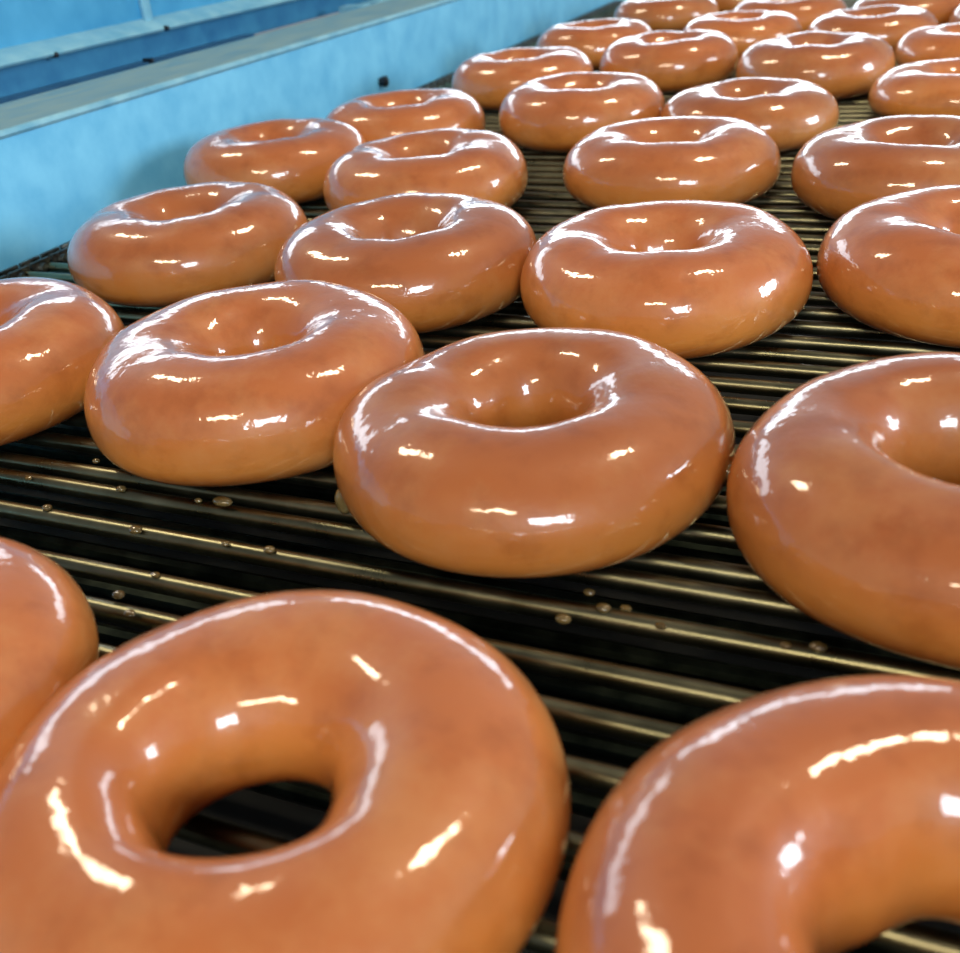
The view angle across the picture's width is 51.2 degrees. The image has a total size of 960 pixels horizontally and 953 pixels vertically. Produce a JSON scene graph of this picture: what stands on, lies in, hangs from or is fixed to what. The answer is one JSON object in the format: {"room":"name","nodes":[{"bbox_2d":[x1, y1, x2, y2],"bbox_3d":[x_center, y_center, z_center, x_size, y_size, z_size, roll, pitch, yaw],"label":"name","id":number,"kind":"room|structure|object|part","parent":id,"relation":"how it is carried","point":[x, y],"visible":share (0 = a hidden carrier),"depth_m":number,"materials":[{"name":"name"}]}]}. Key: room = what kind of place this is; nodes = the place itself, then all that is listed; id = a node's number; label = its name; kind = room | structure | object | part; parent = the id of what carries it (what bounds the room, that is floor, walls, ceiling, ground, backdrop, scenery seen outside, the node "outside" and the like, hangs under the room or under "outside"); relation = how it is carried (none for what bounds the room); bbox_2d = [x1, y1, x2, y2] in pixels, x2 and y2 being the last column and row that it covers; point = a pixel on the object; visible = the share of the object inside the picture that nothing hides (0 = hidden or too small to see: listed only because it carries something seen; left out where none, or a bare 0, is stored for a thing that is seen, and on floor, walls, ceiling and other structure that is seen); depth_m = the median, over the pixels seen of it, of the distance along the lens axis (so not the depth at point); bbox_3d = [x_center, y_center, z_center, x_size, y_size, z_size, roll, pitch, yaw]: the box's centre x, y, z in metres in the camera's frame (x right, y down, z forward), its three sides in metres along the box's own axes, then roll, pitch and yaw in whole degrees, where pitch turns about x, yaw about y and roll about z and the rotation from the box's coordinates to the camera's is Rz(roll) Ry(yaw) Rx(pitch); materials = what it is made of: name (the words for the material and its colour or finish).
{"room":"donut factory","nodes":[
{"label":"donut factory","id":0,"kind":"room"},
{"bbox_2d":[0,0,367,103],"bbox_3d":[-0.133,-0.361,0.816,0.035,0.155,1.530,8,33,22],"label":"wall","id":1,"kind":"structure","parent":0,"point":[46,45],"depth_m":0.61,"materials":[{"name":"paint"}]},
{"bbox_3d":[-0.146,-0.409,0.792,0.017,0.047,1.530,8,33,22],"label":"panel","id":2,"kind":"part","parent":1,"relation":"part of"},
{"bbox_3d":[0.433,0.439,1.217,5.400,0.009,5.400,8,33,22],"label":"floor","id":3,"kind":"structure","parent":0,"visible":0},
{"bbox_2d":[0,305,959,952],"bbox_3d":[0.187,-0.250,0.730,0.999,0.005,1.710,8,33,22],"label":"drip tray","id":4,"kind":"object","parent":3,"relation":"on","point":[279,818],"depth_m":0.26,"materials":[{"name":"black metal"}]},
{"bbox_2d":[0,0,619,273],"bbox_3d":[-0.082,-0.305,0.769,0.094,0.096,1.440,8,33,22],"label":"rail","id":5,"kind":"object","parent":4,"relation":"on","point":[72,152],"visible":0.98,"depth_m":0.54,"materials":[{"name":"blue metal"}]},
{"bbox_2d":[0,0,959,952],"bbox_3d":[0.201,-0.208,0.589,0.588,0.027,1.212,8,33,22],"label":"conveyor belt","id":6,"kind":"object","parent":4,"relation":"on","point":[704,564],"visible":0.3,"depth_m":0.22,"materials":[{"name":"metal"}]},
{"bbox_2d":[0,536,98,763],"bbox_3d":[-0.112,0.038,0.167,0.090,0.028,0.090,8,33,22],"label":"doughnut","id":7,"kind":"object","parent":6,"relation":"on","point":[49,632],"visible":0.73,"depth_m":0.17,"materials":[{"name":"brown food"}]},
{"bbox_2d":[0,277,124,445],"bbox_3d":[-0.151,-0.035,0.297,0.090,0.030,0.089,13,35,29],"label":"doughnut","id":8,"kind":"object","parent":6,"relation":"on","point":[53,332],"visible":0.89,"depth_m":0.28,"materials":[{"name":"brown food"}]},
{"bbox_2d":[67,181,307,306],"bbox_3d":[-0.113,-0.092,0.389,0.094,0.030,0.092,8,33,22],"label":"doughnut","id":9,"kind":"object","parent":6,"relation":"on","point":[164,247],"visible":0.88,"depth_m":0.36,"materials":[{"name":"brown food"}]},
{"bbox_2d":[84,279,423,506],"bbox_3d":[-0.060,-0.028,0.270,0.091,0.030,0.092,8,33,22],"label":"doughnut","id":10,"kind":"object","parent":6,"relation":"on","point":[255,383],"visible":0.9,"depth_m":0.24,"materials":[{"name":"food"}]},
{"bbox_2d":[183,118,365,203],"bbox_3d":[-0.101,-0.157,0.499,0.094,0.030,0.093,8,33,22],"label":"doughnut","id":11,"kind":"object","parent":6,"relation":"on","point":[292,156],"visible":0.71,"depth_m":0.47,"materials":[{"name":"brown food"}]},
{"bbox_2d":[0,589,570,952],"bbox_3d":[-0.030,0.045,0.143,0.084,0.025,0.084,8,33,22],"label":"doughnut","id":12,"kind":"object","parent":6,"relation":"on","point":[445,828],"visible":1,"depth_m":0.13,"materials":[{"name":"brown food"}]},
{"bbox_3d":[-0.067,-0.250,0.687,0.011,0.007,1.198,8,33,22],"label":"edge chain","id":13,"kind":"part","parent":6,"relation":"part of","materials":[{"name":"metal"}]},
{"bbox_3d":[-0.003,0.045,0.169,0.588,0.004,0.004,8,33,22],"label":"rod","id":14,"kind":"part","parent":6,"relation":"part of","materials":[{"name":"metal"}]},
{"bbox_3d":[-0.014,0.059,0.146,0.588,0.004,0.004,8,33,22],"label":"rod","id":15,"kind":"part","parent":6,"relation":"part of","materials":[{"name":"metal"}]},
{"bbox_3d":[0.025,0.009,0.226,0.588,0.004,0.005,8,33,22],"label":"rod","id":16,"kind":"part","parent":6,"relation":"part of","materials":[{"name":"grey metal"}]},
{"bbox_3d":[0.002,0.039,0.179,0.588,0.004,0.005,8,33,22],"label":"rod","id":17,"kind":"part","parent":6,"relation":"part of","materials":[{"name":"metal"}]},
{"bbox_3d":[0.020,0.016,0.216,0.588,0.004,0.004,8,33,22],"label":"rod","id":18,"kind":"part","parent":6,"relation":"part of","materials":[{"name":"metal"}]},
{"bbox_3d":[0.030,0.003,0.235,0.588,0.004,0.005,8,33,22],"label":"rod","id":19,"kind":"part","parent":6,"relation":"part of","materials":[{"name":"grey metal"}]},
{"bbox_3d":[0.006,0.034,0.188,0.588,0.004,0.005,8,33,22],"label":"rod","id":20,"kind":"part","parent":6,"relation":"part of","materials":[{"name":"grey metal"}]},
{"bbox_2d":[274,192,536,333],"bbox_3d":[-0.025,-0.075,0.344,0.091,0.030,0.090,8,33,22],"label":"doughnut","id":21,"kind":"object","parent":6,"relation":"on","point":[443,260],"visible":0.84,"depth_m":0.32,"materials":[{"name":"brown food"}]},
{"bbox_2d":[326,88,485,141],"bbox_3d":[-0.042,-0.195,0.555,0.090,0.029,0.090,8,33,22],"label":"doughnut","id":22,"kind":"object","parent":6,"relation":"on","point":[376,116],"visible":0.54,"depth_m":0.53,"materials":[{"name":"brown food"}]},
{"bbox_3d":[0.017,0.019,0.209,0.588,0.004,0.004,8,33,22],"label":"rod","id":23,"kind":"part","parent":6,"relation":"part of","materials":[{"name":"metal"}]},
{"bbox_2d":[323,128,527,210],"bbox_3d":[-0.024,-0.133,0.444,0.091,0.030,0.092,8,33,22],"label":"doughnut","id":24,"kind":"object","parent":6,"relation":"on","point":[484,164],"visible":0.75,"depth_m":0.42,"materials":[{"name":"brown food"}]},
{"bbox_2d":[24,458,826,652],"bbox_3d":[-0.039,0.016,0.220,0.220,0.002,0.113,8,33,22],"label":"droplet","id":25,"kind":"object","parent":6,"relation":"on","point":[816,646],"visible":0.73,"depth_m":0.20,"materials":[{"name":"brown liquid"}]},
{"bbox_3d":[0.080,-0.062,0.338,0.588,0.004,0.005,8,33,22],"label":"rod","id":26,"kind":"part","parent":6,"relation":"part of","materials":[{"name":"grey metal"}]},
{"bbox_3d":[0.075,-0.056,0.329,0.588,0.004,0.004,8,33,22],"label":"rod","id":27,"kind":"part","parent":6,"relation":"part of","materials":[{"name":"metal"}]},
{"bbox_3d":[0.053,-0.028,0.284,0.588,0.004,0.004,8,33,22],"label":"rod","id":28,"kind":"part","parent":6,"relation":"part of","materials":[{"name":"metal"}]},
{"bbox_3d":[0.071,-0.050,0.319,0.588,0.004,0.004,8,33,22],"label":"rod","id":29,"kind":"part","parent":6,"relation":"part of","materials":[{"name":"metal"}]},
{"bbox_3d":[0.058,-0.034,0.293,0.588,0.004,0.004,8,33,22],"label":"rod","id":30,"kind":"part","parent":6,"relation":"part of","materials":[{"name":"metal"}]},
{"bbox_3d":[0.012,0.026,0.199,0.588,0.004,0.004,8,33,22],"label":"rod","id":31,"kind":"part","parent":6,"relation":"part of","materials":[{"name":"metal"}]},
{"bbox_3d":[0.173,-0.182,0.530,0.588,0.004,0.004,8,33,22],"label":"rod","id":32,"kind":"part","parent":6,"relation":"part of","materials":[{"name":"metal"}]},
{"bbox_3d":[0.062,-0.038,0.301,0.588,0.004,0.005,8,33,22],"label":"rod","id":33,"kind":"part","parent":6,"relation":"part of","materials":[{"name":"grey metal"}]},
{"bbox_2d":[452,46,593,110],"bbox_3d":[0.028,-0.261,0.655,0.093,0.030,0.091,8,33,22],"label":"doughnut","id":34,"kind":"object","parent":6,"relation":"on","point":[488,77],"visible":0.58,"depth_m":0.63,"materials":[{"name":"brown food"}]},
{"bbox_2d":[333,327,734,577],"bbox_3d":[0.012,-0.009,0.227,0.093,0.028,0.091,8,33,22],"label":"doughnut","id":35,"kind":"object","parent":6,"relation":"on","point":[548,451],"visible":1,"depth_m":0.20,"materials":[{"name":"food"}]},
{"bbox_3d":[0.117,-0.110,0.415,0.588,0.004,0.004,8,33,22],"label":"rod","id":36,"kind":"part","parent":6,"relation":"part of","materials":[{"name":"metal"}]},
{"bbox_3d":[0.103,-0.092,0.386,0.588,0.004,0.004,8,33,22],"label":"rod","id":37,"kind":"part","parent":6,"relation":"part of","materials":[{"name":"metal"}]},
{"bbox_3d":[0.113,-0.104,0.405,0.588,0.004,0.004,8,33,22],"label":"rod","id":38,"kind":"part","parent":6,"relation":"part of","materials":[{"name":"metal"}]},
{"bbox_3d":[0.108,-0.098,0.396,0.588,0.004,0.004,8,33,22],"label":"rod","id":39,"kind":"part","parent":6,"relation":"part of","materials":[{"name":"metal"}]},
{"bbox_2d":[499,72,664,152],"bbox_3d":[0.054,-0.198,0.541,0.090,0.031,0.090,8,33,22],"label":"doughnut","id":40,"kind":"object","parent":6,"relation":"on","point":[552,113],"visible":0.8,"depth_m":0.51,"materials":[{"name":"brown food"}]},
{"bbox_3d":[0.234,-0.261,0.654,0.588,0.004,0.005,8,33,22],"label":"rod","id":41,"kind":"part","parent":6,"relation":"part of","materials":[{"name":"silver metal"}]},
{"bbox_2d":[536,18,651,69],"bbox_3d":[0.087,-0.331,0.766,0.090,0.029,0.090,8,33,22],"label":"doughnut","id":42,"kind":"object","parent":6,"relation":"on","point":[592,38],"visible":0.62,"depth_m":0.73,"materials":[{"name":"brown food"}]},
{"bbox_3d":[-0.008,0.052,0.158,0.588,0.004,0.004,8,33,22],"label":"rod","id":43,"kind":"part","parent":6,"relation":"part of","materials":[{"name":"metal"}]},
{"bbox_3d":[0.145,-0.146,0.472,0.588,0.004,0.004,8,33,22],"label":"rod","id":44,"kind":"part","parent":6,"relation":"part of","materials":[{"name":"metal"}]},
{"bbox_3d":[0.155,-0.158,0.491,0.588,0.004,0.005,8,33,22],"label":"rod","id":45,"kind":"part","parent":6,"relation":"part of","materials":[{"name":"silver metal"}]},
{"bbox_3d":[0.150,-0.152,0.482,0.588,0.004,0.005,8,33,22],"label":"rod","id":46,"kind":"part","parent":6,"relation":"part of","materials":[{"name":"silver metal"}]},
{"bbox_3d":[0.141,-0.140,0.463,0.588,0.004,0.004,8,33,22],"label":"rod","id":47,"kind":"part","parent":6,"relation":"part of","materials":[{"name":"metal"}]},
{"bbox_3d":[0.136,-0.134,0.453,0.588,0.004,0.004,8,33,22],"label":"rod","id":48,"kind":"part","parent":6,"relation":"part of","materials":[{"name":"metal"}]},
{"bbox_3d":[0.131,-0.128,0.444,0.588,0.004,0.004,8,33,22],"label":"rod","id":49,"kind":"part","parent":6,"relation":"part of","materials":[{"name":"metal"}]},
{"bbox_3d":[0.127,-0.122,0.434,0.588,0.004,0.004,8,33,22],"label":"rod","id":50,"kind":"part","parent":6,"relation":"part of","materials":[{"name":"metal"}]},
{"bbox_3d":[0.122,-0.116,0.424,0.588,0.004,0.005,8,33,22],"label":"rod","id":51,"kind":"part","parent":6,"relation":"part of","materials":[{"name":"silver metal"}]},
{"bbox_2d":[520,200,812,358],"bbox_3d":[0.056,-0.064,0.311,0.090,0.029,0.091,8,33,22],"label":"doughnut","id":52,"kind":"object","parent":6,"relation":"on","point":[690,279],"visible":0.91,"depth_m":0.28,"materials":[{"name":"brown food"}]},
{"bbox_2d":[614,0,718,30],"bbox_3d":[0.167,-0.415,0.899,0.093,0.028,0.094,8,33,22],"label":"doughnut","id":53,"kind":"object","parent":6,"relation":"on","point":[659,15],"visible":0.69,"depth_m":0.86,"materials":[{"name":"brown food"}]},
{"bbox_2d":[599,30,738,92],"bbox_3d":[0.124,-0.275,0.661,0.090,0.030,0.090,8,33,22],"label":"doughnut","id":54,"kind":"object","parent":6,"relation":"on","point":[675,61],"visible":0.9,"depth_m":0.63,"materials":[{"name":"brown food"}]},
{"bbox_3d":[0.178,-0.188,0.539,0.588,0.004,0.004,8,33,22],"label":"rod","id":55,"kind":"part","parent":6,"relation":"part of","materials":[{"name":"metal"}]},
{"bbox_2d":[563,116,780,208],"bbox_3d":[0.082,-0.135,0.430,0.092,0.028,0.090,8,33,22],"label":"doughnut","id":56,"kind":"object","parent":6,"relation":"on","point":[714,158],"visible":0.88,"depth_m":0.40,"materials":[{"name":"brown food"}]},
{"bbox_3d":[0.197,-0.212,0.578,0.588,0.004,0.005,8,33,22],"label":"rod","id":57,"kind":"part","parent":6,"relation":"part of","materials":[{"name":"silver metal"}]},
{"bbox_3d":[0.099,-0.086,0.377,0.588,0.004,0.004,8,33,22],"label":"rod","id":58,"kind":"part","parent":6,"relation":"part of","materials":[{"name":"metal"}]},
{"bbox_3d":[0.192,-0.206,0.568,0.588,0.004,0.005,8,33,22],"label":"rod","id":59,"kind":"part","parent":6,"relation":"part of","materials":[{"name":"silver metal"}]},
{"bbox_3d":[0.183,-0.194,0.549,0.588,0.004,0.005,8,33,22],"label":"rod","id":60,"kind":"part","parent":6,"relation":"part of","materials":[{"name":"silver metal"}]},
{"bbox_3d":[0.188,-0.200,0.558,0.588,0.004,0.005,8,33,22],"label":"rod","id":61,"kind":"part","parent":6,"relation":"part of","materials":[{"name":"silver metal"}]},
{"bbox_3d":[0.066,-0.044,0.310,0.588,0.004,0.004,8,33,22],"label":"rod","id":62,"kind":"part","parent":6,"relation":"part of","materials":[{"name":"metal"}]},
{"bbox_3d":[0.375,-0.442,0.941,0.588,0.004,0.004,8,33,22],"label":"rod","id":63,"kind":"part","parent":6,"relation":"part of","materials":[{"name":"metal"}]},
{"bbox_3d":[0.379,-0.448,0.951,0.588,0.004,0.005,8,33,22],"label":"rod","id":64,"kind":"part","parent":6,"relation":"part of","materials":[{"name":"silver metal"}]},
{"bbox_3d":[0.384,-0.454,0.961,0.588,0.004,0.005,8,33,22],"label":"rod","id":65,"kind":"part","parent":6,"relation":"part of","materials":[{"name":"silver metal"}]},
{"bbox_3d":[0.389,-0.460,0.970,0.588,0.004,0.005,8,33,22],"label":"rod","id":66,"kind":"part","parent":6,"relation":"part of","materials":[{"name":"silver metal"}]},
{"bbox_2d":[715,0,744,11],"bbox_3d":[0.250,-0.461,0.963,0.089,0.028,0.090,8,33,22],"label":"doughnut","id":67,"kind":"object","parent":6,"relation":"on","point":[724,5],"visible":0.23,"depth_m":0.93,"materials":[{"name":"brown food"}]},
{"bbox_2d":[683,10,801,58],"bbox_3d":[0.194,-0.329,0.746,0.088,0.028,0.088,8,33,22],"label":"doughnut","id":68,"kind":"object","parent":6,"relation":"on","point":[745,28],"visible":0.51,"depth_m":0.71,"materials":[{"name":"brown food"}]},
{"bbox_3d":[0.044,-0.015,0.265,0.588,0.004,0.005,8,33,22],"label":"rod","id":69,"kind":"part","parent":6,"relation":"part of","materials":[{"name":"grey metal"}]},
{"bbox_2d":[660,77,838,152],"bbox_3d":[0.135,-0.183,0.506,0.088,0.026,0.088,8,33,22],"label":"doughnut","id":70,"kind":"object","parent":6,"relation":"on","point":[792,112],"visible":0.68,"depth_m":0.48,"materials":[{"name":"brown food"}]},
{"bbox_3d":[0.049,-0.021,0.274,0.588,0.004,0.005,8,33,22],"label":"rod","id":71,"kind":"part","parent":6,"relation":"part of","materials":[{"name":"grey metal"}]},
{"bbox_2d":[555,675,959,952],"bbox_3d":[0.052,0.055,0.108,0.090,0.029,0.089,8,33,22],"label":"doughnut","id":72,"kind":"object","parent":6,"relation":"on","point":[820,816],"visible":1,"depth_m":0.12,"materials":[{"name":"brown food"}]},
{"bbox_3d":[0.211,-0.231,0.606,0.588,0.004,0.004,8,33,22],"label":"rod","id":73,"kind":"part","parent":6,"relation":"part of","materials":[{"name":"metal"}]},
{"bbox_3d":[0.206,-0.225,0.597,0.588,0.004,0.005,8,33,22],"label":"rod","id":74,"kind":"part","parent":6,"relation":"part of","materials":[{"name":"silver metal"}]},
{"bbox_3d":[0.202,-0.219,0.587,0.588,0.004,0.004,8,33,22],"label":"rod","id":75,"kind":"part","parent":6,"relation":"part of","materials":[{"name":"metal"}]},
{"bbox_2d":[733,0,846,31],"bbox_3d":[0.247,-0.370,0.804,0.091,0.029,0.091,8,33,22],"label":"doughnut","id":76,"kind":"object","parent":6,"relation":"on","point":[806,12],"visible":0.32,"depth_m":0.77,"materials":[{"name":"brown food"}]},
{"bbox_3d":[0.094,-0.080,0.367,0.588,0.004,0.004,8,33,22],"label":"rod","id":77,"kind":"part","parent":6,"relation":"part of","materials":[{"name":"metal"}]},
{"bbox_2d":[736,31,894,99],"bbox_3d":[0.199,-0.245,0.597,0.090,0.031,0.090,8,33,22],"label":"doughnut","id":78,"kind":"object","parent":6,"relation":"on","point":[846,65],"visible":0.69,"depth_m":0.57,"materials":[{"name":"brown food"}]},
{"bbox_3d":[0.089,-0.074,0.358,0.588,0.004,0.004,8,33,22],"label":"rod","id":79,"kind":"part","parent":6,"relation":"part of","materials":[{"name":"metal"}]},
{"bbox_3d":[0.085,-0.068,0.348,0.588,0.004,0.004,8,33,22],"label":"rod","id":80,"kind":"part","parent":6,"relation":"part of","materials":[{"name":"metal"}]},
{"bbox_2d":[726,352,959,669],"bbox_3d":[0.093,0.002,0.192,0.089,0.029,0.090,8,33,22],"label":"doughnut","id":81,"kind":"object","parent":6,"relation":"on","point":[843,495],"visible":1,"depth_m":0.17,"materials":[{"name":"brown food"}]},
{"bbox_2d":[807,4,938,51],"bbox_3d":[0.277,-0.315,0.709,0.088,0.027,0.087,8,33,22],"label":"doughnut","id":82,"kind":"object","parent":6,"relation":"on","point":[890,23],"visible":0.54,"depth_m":0.68,"materials":[{"name":"brown food"}]},
{"bbox_2d":[791,115,959,219],"bbox_3d":[0.168,-0.120,0.390,0.090,0.029,0.090,8,33,22],"label":"doughnut","id":83,"kind":"object","parent":6,"relation":"on","point":[840,169],"visible":0.84,"depth_m":0.37,"materials":[{"name":"brown food"}]},
{"bbox_2d":[817,184,959,347],"bbox_3d":[0.147,-0.065,0.297,0.090,0.030,0.090,8,33,22],"label":"doughnut","id":84,"kind":"object","parent":6,"relation":"on","point":[891,263],"visible":1,"depth_m":0.28,"materials":[{"name":"brown food"}]},
{"bbox_2d":[852,0,959,24],"bbox_3d":[0.331,-0.358,0.772,0.089,0.027,0.089,8,33,22],"label":"doughnut","id":85,"kind":"object","parent":6,"relation":"on","point":[942,10],"visible":0.18,"depth_m":0.74,"materials":[{"name":"brown food"}]},
{"bbox_2d":[868,58,959,116],"bbox_3d":[0.248,-0.200,0.518,0.088,0.024,0.090,8,33,22],"label":"doughnut","id":86,"kind":"object","parent":6,"relation":"on","point":[927,87],"visible":0.91,"depth_m":0.50,"materials":[{"name":"brown food"}]},
{"bbox_2d":[894,22,959,64],"bbox_3d":[0.305,-0.265,0.619,0.090,0.025,0.091,8,33,22],"label":"doughnut","id":87,"kind":"object","parent":6,"relation":"on","point":[936,42],"visible":0.59,"depth_m":0.61,"materials":[{"name":"brown food"}]},
{"bbox_2d":[948,4,959,23],"bbox_3d":[0.376,-0.322,0.702,0.088,0.029,0.089,8,33,22],"label":"doughnut","id":88,"kind":"object","parent":6,"relation":"on","point":[955,16],"visible":0.48,"depth_m":0.70,"materials":[{"name":"brown food"}]}
]}

